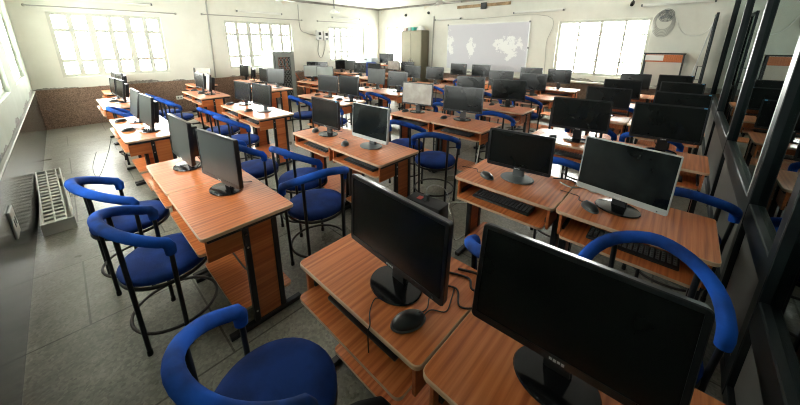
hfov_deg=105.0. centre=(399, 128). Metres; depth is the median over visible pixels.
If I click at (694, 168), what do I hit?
computer desk
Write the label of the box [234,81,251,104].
monitor
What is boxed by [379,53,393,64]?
monitor
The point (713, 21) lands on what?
pole
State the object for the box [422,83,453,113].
computer desk
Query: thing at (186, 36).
wall
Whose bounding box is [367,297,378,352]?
lead
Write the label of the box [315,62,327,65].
monitor
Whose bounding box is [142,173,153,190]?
shelf
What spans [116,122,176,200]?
computer desk
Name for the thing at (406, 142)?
tub chair
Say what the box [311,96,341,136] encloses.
monitor
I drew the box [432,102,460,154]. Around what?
tub chair
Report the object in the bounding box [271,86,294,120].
computer desk
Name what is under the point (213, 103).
computer desk
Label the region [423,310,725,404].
computer desk
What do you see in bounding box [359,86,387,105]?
computer desk
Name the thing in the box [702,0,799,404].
wall partition
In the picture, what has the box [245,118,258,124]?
keyboard
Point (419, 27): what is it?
cloth bundle
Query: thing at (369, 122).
monitor
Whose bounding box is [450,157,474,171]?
shelf
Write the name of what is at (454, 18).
tube light
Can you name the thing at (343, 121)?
tub chair
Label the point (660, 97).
monitor
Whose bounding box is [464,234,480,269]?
tub chair
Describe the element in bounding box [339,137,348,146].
computer mouse
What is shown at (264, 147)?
shelf
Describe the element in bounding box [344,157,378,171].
keyboard
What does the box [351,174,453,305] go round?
monitor
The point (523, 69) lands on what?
monitor
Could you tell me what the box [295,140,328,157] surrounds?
keyboard tray
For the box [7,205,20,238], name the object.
socket plate
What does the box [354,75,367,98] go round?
computer desk
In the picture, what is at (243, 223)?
computer desk
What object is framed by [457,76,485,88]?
monitor
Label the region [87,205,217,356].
tub chair
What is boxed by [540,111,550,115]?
shelf
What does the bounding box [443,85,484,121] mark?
monitor
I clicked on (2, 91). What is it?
window
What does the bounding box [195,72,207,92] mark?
monitor
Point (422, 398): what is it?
shelf
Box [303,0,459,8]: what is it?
ceiling
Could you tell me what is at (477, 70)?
monitor
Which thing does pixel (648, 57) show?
wooden stand
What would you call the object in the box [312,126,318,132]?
computer mouse
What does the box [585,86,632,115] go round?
monitor
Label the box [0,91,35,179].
trim
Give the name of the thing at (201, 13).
curtain rod
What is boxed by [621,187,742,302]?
tub chair
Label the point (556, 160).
tub chair
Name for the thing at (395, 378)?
keyboard tray
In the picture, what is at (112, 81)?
monitor
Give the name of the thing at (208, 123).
shelf
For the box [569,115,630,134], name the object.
computer desk
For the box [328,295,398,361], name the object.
keyboard
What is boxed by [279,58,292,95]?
grille
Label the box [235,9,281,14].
tube light
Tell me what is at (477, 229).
shelf
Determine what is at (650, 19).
window
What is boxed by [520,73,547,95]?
monitor
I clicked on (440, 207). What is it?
supplies
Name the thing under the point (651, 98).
computer desk
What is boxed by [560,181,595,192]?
cable
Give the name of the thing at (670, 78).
monitor
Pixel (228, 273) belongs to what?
shelf
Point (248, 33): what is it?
window
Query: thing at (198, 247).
keyboard tray
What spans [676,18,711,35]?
cable
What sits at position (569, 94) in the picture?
keyboard tray
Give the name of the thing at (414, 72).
monitor
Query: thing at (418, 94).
monitor
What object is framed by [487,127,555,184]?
monitor
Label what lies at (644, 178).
monitor
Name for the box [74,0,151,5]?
tube light
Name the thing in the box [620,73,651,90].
monitor
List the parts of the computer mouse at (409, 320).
cord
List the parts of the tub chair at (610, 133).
leg, backrest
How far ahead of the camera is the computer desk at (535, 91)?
7.62 m
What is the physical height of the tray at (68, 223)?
0.120 m
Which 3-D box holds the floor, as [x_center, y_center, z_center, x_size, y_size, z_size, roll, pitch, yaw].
[0.448,0.296,5.929,13.380,0.120,10.500,14,21,41]
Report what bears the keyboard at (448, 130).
on the computer desk at (481, 129)
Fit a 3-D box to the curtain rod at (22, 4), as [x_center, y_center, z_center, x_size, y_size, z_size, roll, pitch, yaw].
[-6.560,-2.664,6.905,0.125,0.060,2.542,14,21,41]
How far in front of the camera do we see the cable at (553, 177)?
2.39 m
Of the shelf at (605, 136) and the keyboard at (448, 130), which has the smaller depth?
the keyboard at (448, 130)
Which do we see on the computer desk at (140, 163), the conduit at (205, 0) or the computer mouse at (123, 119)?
the computer mouse at (123, 119)
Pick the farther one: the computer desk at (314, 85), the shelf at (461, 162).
the computer desk at (314, 85)
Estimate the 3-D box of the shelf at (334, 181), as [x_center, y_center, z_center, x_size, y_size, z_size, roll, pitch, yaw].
[-0.802,0.667,3.806,0.659,0.018,0.370,14,21,41]
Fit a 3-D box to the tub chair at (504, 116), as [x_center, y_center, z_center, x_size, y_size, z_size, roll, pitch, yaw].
[1.381,0.142,4.567,0.523,0.904,0.523,-4,16,-15]
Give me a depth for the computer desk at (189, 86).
7.92 m
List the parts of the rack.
door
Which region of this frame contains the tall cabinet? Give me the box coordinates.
[401,30,428,81]
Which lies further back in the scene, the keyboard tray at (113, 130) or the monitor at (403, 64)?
the monitor at (403, 64)
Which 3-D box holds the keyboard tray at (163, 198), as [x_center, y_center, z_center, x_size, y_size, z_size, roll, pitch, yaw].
[-1.834,0.487,2.549,0.672,0.018,0.312,14,21,41]
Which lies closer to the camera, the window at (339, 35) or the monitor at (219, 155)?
the monitor at (219, 155)
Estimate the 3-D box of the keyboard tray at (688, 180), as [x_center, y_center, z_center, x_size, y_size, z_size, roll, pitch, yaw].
[2.358,0.429,2.898,0.657,0.018,0.340,14,21,41]
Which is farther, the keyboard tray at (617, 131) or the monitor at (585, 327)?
the keyboard tray at (617, 131)
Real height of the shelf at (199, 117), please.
0.018 m
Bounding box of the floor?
[22,87,722,404]
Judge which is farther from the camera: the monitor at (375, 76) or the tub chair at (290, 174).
the monitor at (375, 76)
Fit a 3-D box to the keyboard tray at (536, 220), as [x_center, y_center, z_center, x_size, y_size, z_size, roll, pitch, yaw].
[0.800,0.576,2.354,0.657,0.018,0.340,14,21,41]
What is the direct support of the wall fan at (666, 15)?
attached to the wall at (693, 19)
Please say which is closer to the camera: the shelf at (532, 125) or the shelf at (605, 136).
the shelf at (605, 136)
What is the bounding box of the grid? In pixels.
[35,168,71,224]
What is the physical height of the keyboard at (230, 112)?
0.024 m
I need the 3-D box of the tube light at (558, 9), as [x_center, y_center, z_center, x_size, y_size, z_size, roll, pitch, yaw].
[3.863,-3.285,8.600,1.390,0.070,0.088,14,21,41]
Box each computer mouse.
[114,118,136,122]
[121,125,147,131]
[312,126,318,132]
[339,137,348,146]
[390,288,454,333]
[462,166,493,179]
[561,190,598,213]
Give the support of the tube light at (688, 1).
attached to the wall at (693, 19)
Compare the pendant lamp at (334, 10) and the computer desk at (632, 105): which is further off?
the pendant lamp at (334, 10)
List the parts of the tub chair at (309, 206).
leg, leg, backrest, seat, leg, leg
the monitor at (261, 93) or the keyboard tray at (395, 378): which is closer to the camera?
the keyboard tray at (395, 378)
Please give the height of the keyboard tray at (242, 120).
0.018 m
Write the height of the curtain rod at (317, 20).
0.060 m
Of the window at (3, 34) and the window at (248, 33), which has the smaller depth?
the window at (3, 34)
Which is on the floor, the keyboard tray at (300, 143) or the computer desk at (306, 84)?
the computer desk at (306, 84)
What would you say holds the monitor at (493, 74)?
on the computer desk at (490, 90)
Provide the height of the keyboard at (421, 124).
0.024 m
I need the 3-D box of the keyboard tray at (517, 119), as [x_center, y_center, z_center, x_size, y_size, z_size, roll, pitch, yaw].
[1.684,-0.196,5.055,0.663,0.018,0.312,14,21,41]
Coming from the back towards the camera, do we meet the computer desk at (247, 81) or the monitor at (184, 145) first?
the computer desk at (247, 81)
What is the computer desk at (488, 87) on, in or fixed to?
on the floor
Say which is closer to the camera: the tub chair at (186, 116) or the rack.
the tub chair at (186, 116)
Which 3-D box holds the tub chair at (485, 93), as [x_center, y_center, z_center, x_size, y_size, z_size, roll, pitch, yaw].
[1.781,-0.330,6.285,0.524,0.904,0.524,-2,16,-9]
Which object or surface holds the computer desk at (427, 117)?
on the floor
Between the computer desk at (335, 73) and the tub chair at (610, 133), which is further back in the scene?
the computer desk at (335, 73)
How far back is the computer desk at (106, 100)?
5.68 m
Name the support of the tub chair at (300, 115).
on the floor
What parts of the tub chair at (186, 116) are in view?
backrest, seat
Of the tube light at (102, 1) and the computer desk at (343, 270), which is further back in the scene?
the tube light at (102, 1)
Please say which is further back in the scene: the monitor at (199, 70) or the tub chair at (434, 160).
the monitor at (199, 70)
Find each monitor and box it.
[109,77,119,98]
[115,72,129,90]
[116,79,129,102]
[128,88,141,122]
[138,93,162,132]
[167,113,200,171]
[195,68,210,75]
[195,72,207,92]
[195,128,251,195]
[204,73,219,94]
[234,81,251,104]
[239,65,249,79]
[250,66,259,80]
[252,83,274,112]
[259,68,269,84]
[267,68,284,87]
[304,65,318,80]
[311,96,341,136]
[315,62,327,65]
[316,66,333,78]
[318,75,337,97]
[335,60,346,71]
[339,75,358,101]
[345,61,355,72]
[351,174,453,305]
[352,102,389,149]
[354,62,365,76]
[368,63,380,68]
[368,68,384,88]
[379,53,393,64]
[388,60,399,70]
[388,71,407,91]
[401,62,413,70]
[402,82,433,112]
[405,65,420,81]
[426,67,443,83]
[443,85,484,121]
[450,63,466,78]
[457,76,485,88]
[471,64,490,76]
[472,223,714,404]
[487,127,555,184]
[488,70,513,85]
[491,79,526,107]
[520,67,542,73]
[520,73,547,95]
[547,69,571,88]
[550,96,612,142]
[576,136,683,218]
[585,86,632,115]
[603,79,642,99]
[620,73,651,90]
[629,102,709,154]
[653,91,713,108]
[656,74,694,90]
[659,81,705,93]
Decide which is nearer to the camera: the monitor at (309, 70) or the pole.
the pole
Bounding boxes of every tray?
[38,177,77,236]
[110,128,119,138]
[118,139,129,152]
[148,179,171,208]
[170,210,205,257]
[222,111,238,118]
[239,119,259,127]
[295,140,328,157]
[300,285,411,400]
[333,155,378,178]
[375,96,396,101]
[398,118,427,129]
[433,127,479,141]
[457,185,546,229]
[483,114,519,121]
[515,101,548,106]
[540,93,571,97]
[554,148,582,163]
[559,219,699,290]
[609,127,620,134]
[633,137,695,147]
[676,174,696,190]
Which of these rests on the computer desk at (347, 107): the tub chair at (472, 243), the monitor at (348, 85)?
the monitor at (348, 85)
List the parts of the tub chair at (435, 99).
seat, backrest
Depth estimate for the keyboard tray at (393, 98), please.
6.76 m
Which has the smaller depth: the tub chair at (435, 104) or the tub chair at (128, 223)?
the tub chair at (128, 223)
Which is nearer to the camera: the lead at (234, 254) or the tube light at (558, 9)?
the lead at (234, 254)
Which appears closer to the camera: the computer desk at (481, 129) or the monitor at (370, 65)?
the computer desk at (481, 129)
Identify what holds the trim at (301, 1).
attached to the wall at (186, 36)
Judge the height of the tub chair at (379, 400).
0.830 m
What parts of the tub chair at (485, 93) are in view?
backrest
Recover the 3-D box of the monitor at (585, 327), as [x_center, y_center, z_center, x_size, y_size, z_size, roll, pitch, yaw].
[0.511,0.575,0.936,0.560,0.441,0.276,13,20,38]
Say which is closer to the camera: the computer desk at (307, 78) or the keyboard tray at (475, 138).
the keyboard tray at (475, 138)
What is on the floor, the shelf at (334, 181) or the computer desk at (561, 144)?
the computer desk at (561, 144)
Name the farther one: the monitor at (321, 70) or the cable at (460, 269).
the monitor at (321, 70)
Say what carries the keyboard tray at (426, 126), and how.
on the computer desk at (427, 117)
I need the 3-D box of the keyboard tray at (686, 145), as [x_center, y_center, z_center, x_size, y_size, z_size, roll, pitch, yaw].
[3.382,0.137,3.969,0.657,0.018,0.340,14,21,41]
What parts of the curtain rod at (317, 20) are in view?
rod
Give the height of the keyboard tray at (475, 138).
0.018 m
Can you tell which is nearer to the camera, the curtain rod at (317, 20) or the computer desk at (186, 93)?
the computer desk at (186, 93)
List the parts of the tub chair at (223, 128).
leg, leg, backrest, seat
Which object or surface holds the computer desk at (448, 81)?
on the floor
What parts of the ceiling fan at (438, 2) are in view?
motor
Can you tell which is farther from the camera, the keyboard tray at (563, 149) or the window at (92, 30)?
the window at (92, 30)
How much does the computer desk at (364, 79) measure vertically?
0.769 m
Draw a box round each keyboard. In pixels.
[228,111,237,116]
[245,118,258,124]
[304,141,328,152]
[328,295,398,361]
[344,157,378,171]
[401,119,426,126]
[441,128,474,136]
[472,189,534,215]
[547,93,567,95]
[554,149,581,159]
[586,227,679,270]
[612,111,626,115]
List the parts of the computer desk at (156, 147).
leg, leg panel, leg, leg panel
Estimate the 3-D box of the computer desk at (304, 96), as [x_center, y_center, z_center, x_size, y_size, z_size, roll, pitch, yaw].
[-1.657,-0.292,6.351,0.759,0.769,0.557,14,21,41]
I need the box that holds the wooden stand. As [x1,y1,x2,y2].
[641,53,686,74]
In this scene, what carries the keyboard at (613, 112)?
on the computer desk at (632, 105)
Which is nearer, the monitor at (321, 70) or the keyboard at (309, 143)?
the keyboard at (309, 143)
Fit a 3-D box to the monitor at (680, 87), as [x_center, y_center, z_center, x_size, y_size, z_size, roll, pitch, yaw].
[4.559,-0.536,5.014,0.527,0.434,0.258,7,17,23]
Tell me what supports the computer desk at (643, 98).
on the floor
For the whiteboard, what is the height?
1.482 m
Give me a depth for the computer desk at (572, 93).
7.19 m
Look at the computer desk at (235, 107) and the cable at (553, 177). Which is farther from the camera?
the computer desk at (235, 107)
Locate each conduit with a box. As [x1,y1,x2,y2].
[205,0,215,77]
[431,16,434,66]
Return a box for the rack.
[262,51,296,103]
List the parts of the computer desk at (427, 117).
leg, leg panel, leg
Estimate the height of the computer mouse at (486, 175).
0.041 m
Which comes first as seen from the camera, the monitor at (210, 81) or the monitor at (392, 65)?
the monitor at (210, 81)
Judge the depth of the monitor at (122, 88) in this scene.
5.45 m
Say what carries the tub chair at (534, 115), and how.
on the floor
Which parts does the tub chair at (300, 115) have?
leg, leg, backrest, seat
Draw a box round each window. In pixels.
[0,14,20,81]
[0,80,4,95]
[44,11,169,76]
[224,20,292,68]
[329,27,363,60]
[387,26,403,63]
[554,17,653,76]
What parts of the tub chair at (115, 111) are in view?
backrest, leg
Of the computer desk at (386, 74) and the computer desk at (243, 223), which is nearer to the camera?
the computer desk at (243, 223)
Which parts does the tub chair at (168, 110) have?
backrest, seat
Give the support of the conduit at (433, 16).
attached to the wall at (693, 19)
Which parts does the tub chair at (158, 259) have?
leg, leg, backrest, seat, leg, leg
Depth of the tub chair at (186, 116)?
5.44 m
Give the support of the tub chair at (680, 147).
on the floor
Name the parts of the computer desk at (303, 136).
leg, leg panel, leg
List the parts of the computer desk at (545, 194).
leg, leg panel, leg, leg, leg panel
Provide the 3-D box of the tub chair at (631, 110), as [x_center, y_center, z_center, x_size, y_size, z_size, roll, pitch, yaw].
[3.518,0.019,5.029,0.524,0.904,0.524,-2,16,-9]
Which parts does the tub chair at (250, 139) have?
leg, backrest, seat, leg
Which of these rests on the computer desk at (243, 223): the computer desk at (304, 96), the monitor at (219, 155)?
the monitor at (219, 155)
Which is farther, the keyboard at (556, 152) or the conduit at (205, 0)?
the conduit at (205, 0)
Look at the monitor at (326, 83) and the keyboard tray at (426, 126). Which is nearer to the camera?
the keyboard tray at (426, 126)
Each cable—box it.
[93,137,111,174]
[440,14,553,71]
[448,145,479,214]
[448,285,471,309]
[449,272,474,290]
[458,267,476,274]
[553,177,576,182]
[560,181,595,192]
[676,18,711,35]
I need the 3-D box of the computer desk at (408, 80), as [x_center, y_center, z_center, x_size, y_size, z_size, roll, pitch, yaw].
[0.352,-0.898,8.566,0.764,0.769,0.557,14,21,41]
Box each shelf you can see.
[132,157,147,172]
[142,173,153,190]
[194,116,206,122]
[204,122,216,126]
[205,248,290,309]
[253,143,292,158]
[322,174,345,193]
[335,343,429,404]
[422,106,443,111]
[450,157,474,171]
[465,222,486,241]
[490,117,510,123]
[515,123,548,129]
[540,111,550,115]
[586,132,626,141]
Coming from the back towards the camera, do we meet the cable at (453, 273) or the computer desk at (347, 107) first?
the computer desk at (347, 107)
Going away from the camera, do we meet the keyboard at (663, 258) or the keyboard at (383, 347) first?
the keyboard at (383, 347)
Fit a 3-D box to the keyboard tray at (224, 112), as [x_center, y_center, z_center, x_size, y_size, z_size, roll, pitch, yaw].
[-2.723,-0.236,5.168,0.659,0.018,0.312,14,21,41]
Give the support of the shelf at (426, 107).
attached to the computer desk at (441, 86)
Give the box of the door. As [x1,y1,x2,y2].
[694,12,719,82]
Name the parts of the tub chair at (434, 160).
leg, leg, seat, backrest, leg, leg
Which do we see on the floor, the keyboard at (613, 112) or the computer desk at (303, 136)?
the computer desk at (303, 136)
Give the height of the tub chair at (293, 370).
0.904 m
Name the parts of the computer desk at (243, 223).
leg, leg panel, leg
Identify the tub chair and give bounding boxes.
[64,176,169,295]
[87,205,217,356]
[105,106,132,164]
[144,93,179,116]
[155,97,194,120]
[161,304,337,404]
[197,107,240,152]
[213,115,260,159]
[236,139,278,190]
[269,146,327,236]
[278,166,348,265]
[288,95,313,140]
[318,108,346,127]
[344,92,366,126]
[350,396,390,404]
[365,92,391,126]
[389,120,425,183]
[411,132,460,201]
[423,86,443,112]
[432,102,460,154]
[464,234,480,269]
[475,111,514,162]
[484,92,501,122]
[511,96,542,131]
[530,156,579,249]
[561,128,616,179]
[578,230,737,392]
[595,107,633,136]
[619,132,683,151]
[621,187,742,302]
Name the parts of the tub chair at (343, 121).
seat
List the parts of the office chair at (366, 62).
backrest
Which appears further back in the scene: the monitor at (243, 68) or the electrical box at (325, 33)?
the electrical box at (325, 33)
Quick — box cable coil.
[651,10,675,36]
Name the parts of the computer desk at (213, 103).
leg panel, leg, leg panel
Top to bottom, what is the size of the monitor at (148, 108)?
0.431 m
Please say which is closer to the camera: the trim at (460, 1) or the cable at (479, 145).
the cable at (479, 145)
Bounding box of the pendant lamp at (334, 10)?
[330,0,338,12]
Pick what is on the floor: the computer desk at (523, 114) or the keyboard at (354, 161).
the computer desk at (523, 114)
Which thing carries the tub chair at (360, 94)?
on the floor
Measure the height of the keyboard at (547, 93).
0.024 m
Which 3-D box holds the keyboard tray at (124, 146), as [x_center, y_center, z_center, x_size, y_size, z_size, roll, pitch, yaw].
[-3.123,0.178,3.661,0.659,0.018,0.312,14,21,41]
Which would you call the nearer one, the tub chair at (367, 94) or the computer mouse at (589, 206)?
the computer mouse at (589, 206)
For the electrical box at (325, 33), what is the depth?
11.05 m
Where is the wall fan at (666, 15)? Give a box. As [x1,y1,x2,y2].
[658,9,674,21]
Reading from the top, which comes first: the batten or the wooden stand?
the batten
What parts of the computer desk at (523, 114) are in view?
leg, leg panel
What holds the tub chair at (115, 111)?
on the floor
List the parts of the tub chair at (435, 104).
backrest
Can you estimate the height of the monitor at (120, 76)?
0.414 m
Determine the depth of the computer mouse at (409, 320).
1.14 m
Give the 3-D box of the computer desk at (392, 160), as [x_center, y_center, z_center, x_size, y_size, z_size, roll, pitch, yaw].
[-0.273,0.578,3.206,0.759,0.769,0.557,14,21,41]
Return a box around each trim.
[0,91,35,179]
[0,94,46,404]
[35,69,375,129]
[282,0,378,10]
[379,0,482,10]
[381,68,709,107]
[444,71,655,88]
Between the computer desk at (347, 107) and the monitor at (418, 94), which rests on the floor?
the computer desk at (347, 107)
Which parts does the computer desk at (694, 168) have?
leg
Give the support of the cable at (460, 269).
on the computer desk at (343, 270)
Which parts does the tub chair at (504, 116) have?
backrest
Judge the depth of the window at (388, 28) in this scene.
12.63 m
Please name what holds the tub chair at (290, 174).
on the floor
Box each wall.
[0,0,32,161]
[4,0,379,90]
[379,0,735,92]
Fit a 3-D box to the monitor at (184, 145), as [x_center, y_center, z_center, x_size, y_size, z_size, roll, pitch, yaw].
[-1.822,0.114,2.607,0.527,0.434,0.258,7,17,24]
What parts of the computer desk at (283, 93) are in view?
leg panel, leg, leg panel, leg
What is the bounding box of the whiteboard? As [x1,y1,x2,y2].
[446,21,530,72]
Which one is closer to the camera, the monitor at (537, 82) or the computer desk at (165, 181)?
the computer desk at (165, 181)
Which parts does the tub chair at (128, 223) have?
leg, backrest, leg, leg, seat, leg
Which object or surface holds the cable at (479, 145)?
on the floor
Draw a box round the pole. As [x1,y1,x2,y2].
[691,21,713,75]
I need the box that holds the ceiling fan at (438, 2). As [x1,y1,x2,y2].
[423,0,457,5]
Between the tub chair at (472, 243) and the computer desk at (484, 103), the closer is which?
the tub chair at (472, 243)
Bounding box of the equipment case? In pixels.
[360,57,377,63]
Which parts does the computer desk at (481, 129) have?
leg, leg panel, leg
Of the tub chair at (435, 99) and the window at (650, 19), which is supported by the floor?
the tub chair at (435, 99)
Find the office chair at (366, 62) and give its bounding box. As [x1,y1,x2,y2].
[361,62,375,86]
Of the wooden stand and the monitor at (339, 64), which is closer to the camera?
the wooden stand
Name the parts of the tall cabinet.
door, door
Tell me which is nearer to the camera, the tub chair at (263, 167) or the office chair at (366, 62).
the tub chair at (263, 167)
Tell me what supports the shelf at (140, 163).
attached to the computer desk at (140, 163)
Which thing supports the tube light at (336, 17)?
attached to the wall at (186, 36)
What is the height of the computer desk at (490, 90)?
0.769 m
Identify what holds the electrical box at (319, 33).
attached to the wall at (186, 36)
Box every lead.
[233,253,246,269]
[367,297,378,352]
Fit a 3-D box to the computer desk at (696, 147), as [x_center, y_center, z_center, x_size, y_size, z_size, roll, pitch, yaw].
[3.464,0.335,4.117,0.757,0.769,0.585,14,21,41]
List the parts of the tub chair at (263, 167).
backrest, seat, leg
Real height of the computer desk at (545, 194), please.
0.769 m
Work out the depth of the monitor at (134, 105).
4.08 m
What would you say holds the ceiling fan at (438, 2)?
hanging from the ceiling
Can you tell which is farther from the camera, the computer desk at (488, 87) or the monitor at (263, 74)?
the computer desk at (488, 87)
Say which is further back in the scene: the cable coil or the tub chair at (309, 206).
the cable coil
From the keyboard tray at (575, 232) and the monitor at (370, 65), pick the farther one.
the monitor at (370, 65)
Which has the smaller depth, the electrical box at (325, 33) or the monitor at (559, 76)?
the monitor at (559, 76)
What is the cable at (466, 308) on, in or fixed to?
on the computer desk at (343, 270)
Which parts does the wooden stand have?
leg, leg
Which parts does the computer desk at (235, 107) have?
leg panel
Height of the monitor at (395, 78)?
0.444 m
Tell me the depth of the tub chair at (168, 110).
5.83 m
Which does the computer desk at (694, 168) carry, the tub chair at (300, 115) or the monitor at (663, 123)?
the monitor at (663, 123)
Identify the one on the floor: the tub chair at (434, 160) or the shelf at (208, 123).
the tub chair at (434, 160)
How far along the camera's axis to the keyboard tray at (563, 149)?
3.42 m
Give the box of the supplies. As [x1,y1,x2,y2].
[406,184,464,239]
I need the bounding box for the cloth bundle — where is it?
[417,26,425,29]
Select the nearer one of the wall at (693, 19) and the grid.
the grid
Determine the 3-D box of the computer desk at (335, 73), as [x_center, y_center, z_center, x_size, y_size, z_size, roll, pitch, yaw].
[-1.971,-1.664,11.326,0.833,0.769,0.557,14,21,41]
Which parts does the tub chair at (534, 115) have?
backrest, seat, leg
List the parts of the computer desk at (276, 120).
leg, leg panel, leg, leg, leg panel, leg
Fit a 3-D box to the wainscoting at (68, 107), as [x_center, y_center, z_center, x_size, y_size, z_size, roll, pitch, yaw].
[-4.240,-1.328,9.968,0.022,0.845,9.900,14,21,41]
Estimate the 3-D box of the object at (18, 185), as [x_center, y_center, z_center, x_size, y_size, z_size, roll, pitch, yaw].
[-2.873,0.805,2.278,12.808,0.825,0.022,14,21,41]
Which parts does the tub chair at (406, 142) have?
seat, backrest, leg, leg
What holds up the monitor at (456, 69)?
on the computer desk at (448, 81)
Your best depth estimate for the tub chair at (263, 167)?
3.17 m
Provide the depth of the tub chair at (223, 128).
4.60 m
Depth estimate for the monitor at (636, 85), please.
5.35 m
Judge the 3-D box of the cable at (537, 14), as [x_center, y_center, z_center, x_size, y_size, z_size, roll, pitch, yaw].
[2.717,-2.680,9.898,4.089,1.720,0.014,14,21,41]
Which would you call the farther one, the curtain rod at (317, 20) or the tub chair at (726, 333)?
the curtain rod at (317, 20)
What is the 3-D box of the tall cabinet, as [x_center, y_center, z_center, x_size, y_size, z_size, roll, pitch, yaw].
[0.534,-2.530,11.685,1.000,2.270,0.475,14,21,41]
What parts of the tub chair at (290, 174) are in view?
leg, leg, backrest, leg, seat, leg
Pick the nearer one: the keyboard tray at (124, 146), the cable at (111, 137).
the keyboard tray at (124, 146)
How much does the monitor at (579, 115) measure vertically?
0.464 m
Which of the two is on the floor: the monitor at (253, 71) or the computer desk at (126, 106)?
the computer desk at (126, 106)
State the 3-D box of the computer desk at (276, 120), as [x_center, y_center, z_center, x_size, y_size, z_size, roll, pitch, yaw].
[-2.078,0.128,4.824,0.759,0.769,0.557,14,21,41]
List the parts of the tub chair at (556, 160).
backrest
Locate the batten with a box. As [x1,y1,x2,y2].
[457,1,510,8]
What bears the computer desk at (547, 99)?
on the floor
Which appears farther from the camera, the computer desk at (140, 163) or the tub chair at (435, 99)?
the tub chair at (435, 99)
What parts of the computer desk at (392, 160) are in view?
leg, leg panel, leg, leg panel, leg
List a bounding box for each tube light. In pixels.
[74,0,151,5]
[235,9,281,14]
[331,16,359,19]
[435,17,461,20]
[513,8,564,13]
[641,0,716,6]
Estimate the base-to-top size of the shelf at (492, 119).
0.018 m
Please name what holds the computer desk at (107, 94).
on the floor
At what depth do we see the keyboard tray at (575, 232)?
1.73 m
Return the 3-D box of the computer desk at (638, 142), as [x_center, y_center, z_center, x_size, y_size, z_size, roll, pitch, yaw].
[4.380,0.073,5.074,0.757,0.769,0.585,14,21,41]
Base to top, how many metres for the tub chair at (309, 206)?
0.904 m
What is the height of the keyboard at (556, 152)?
0.024 m
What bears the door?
on the floor
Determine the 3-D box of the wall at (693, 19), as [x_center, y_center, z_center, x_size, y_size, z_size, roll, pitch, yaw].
[3.999,-2.251,8.987,13.080,3.180,0.240,14,21,41]
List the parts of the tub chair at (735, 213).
leg, backrest, leg, leg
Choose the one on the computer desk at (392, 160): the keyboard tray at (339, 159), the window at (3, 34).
the keyboard tray at (339, 159)
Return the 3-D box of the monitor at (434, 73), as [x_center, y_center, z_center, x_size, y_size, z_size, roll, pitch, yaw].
[0.920,-1.393,8.076,0.517,0.444,0.258,6,16,21]
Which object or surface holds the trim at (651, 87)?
attached to the wall at (693, 19)
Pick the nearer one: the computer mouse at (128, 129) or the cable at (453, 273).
the cable at (453, 273)
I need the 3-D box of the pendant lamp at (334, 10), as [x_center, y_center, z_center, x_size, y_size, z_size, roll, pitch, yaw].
[-2.033,-3.799,9.438,0.310,0.460,0.310,14,21,41]
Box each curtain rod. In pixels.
[21,3,175,14]
[201,13,302,20]
[317,20,369,24]
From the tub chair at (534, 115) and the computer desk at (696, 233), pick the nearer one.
the computer desk at (696, 233)
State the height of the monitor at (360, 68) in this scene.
0.434 m
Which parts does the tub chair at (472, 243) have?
backrest, leg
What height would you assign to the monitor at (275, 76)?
0.453 m
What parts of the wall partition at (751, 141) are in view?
rail, rail, panel, sill rail, rail, panel, sill rail, post, rail, panel, post, rail, glass pane, sill rail, post, panel, glass pane, panel, sill rail, post, post, glass pane, sill rail, glass pane, glass pane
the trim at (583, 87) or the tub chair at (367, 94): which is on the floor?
the tub chair at (367, 94)
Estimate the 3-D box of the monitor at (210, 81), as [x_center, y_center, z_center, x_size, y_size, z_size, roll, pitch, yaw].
[-3.933,-0.911,6.333,0.473,0.421,0.254,10,18,32]
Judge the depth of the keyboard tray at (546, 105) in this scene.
6.13 m
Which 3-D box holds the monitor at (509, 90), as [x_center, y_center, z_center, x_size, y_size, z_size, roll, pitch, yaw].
[1.831,-0.601,5.191,0.537,0.454,0.259,4,16,14]
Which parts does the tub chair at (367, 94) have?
backrest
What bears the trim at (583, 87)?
attached to the wall at (693, 19)
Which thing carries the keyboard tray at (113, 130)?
on the computer desk at (140, 163)
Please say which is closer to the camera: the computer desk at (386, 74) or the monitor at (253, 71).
the monitor at (253, 71)
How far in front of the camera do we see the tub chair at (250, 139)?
4.14 m
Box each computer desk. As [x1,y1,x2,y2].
[96,96,129,142]
[100,102,129,152]
[101,88,129,98]
[109,115,167,183]
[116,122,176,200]
[146,157,244,278]
[168,172,300,341]
[182,89,217,127]
[185,83,217,111]
[191,92,230,129]
[221,101,270,156]
[234,79,262,101]
[238,107,296,165]
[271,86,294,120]
[293,126,359,204]
[297,80,317,106]
[298,92,339,128]
[300,233,476,404]
[305,77,327,93]
[310,82,338,94]
[327,96,365,130]
[330,138,418,209]
[334,72,358,92]
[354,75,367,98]
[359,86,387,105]
[360,77,385,104]
[374,89,410,129]
[384,73,396,89]
[390,108,449,171]
[398,80,428,109]
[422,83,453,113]
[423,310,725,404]
[431,115,501,172]
[441,78,456,84]
[441,101,490,148]
[455,159,575,255]
[477,103,534,149]
[484,89,515,129]
[485,81,491,101]
[513,93,556,130]
[526,90,539,114]
[532,128,611,163]
[536,87,579,119]
[556,184,721,300]
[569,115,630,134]
[585,103,634,143]
[613,140,709,213]
[626,118,704,154]
[631,94,649,102]
[634,138,691,153]
[648,95,653,102]
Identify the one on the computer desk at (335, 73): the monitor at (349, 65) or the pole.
the monitor at (349, 65)
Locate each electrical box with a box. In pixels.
[315,30,322,39]
[323,31,329,40]
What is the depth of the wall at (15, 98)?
4.11 m
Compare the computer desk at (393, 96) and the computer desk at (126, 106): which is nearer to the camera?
the computer desk at (126, 106)
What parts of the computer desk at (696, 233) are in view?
leg, leg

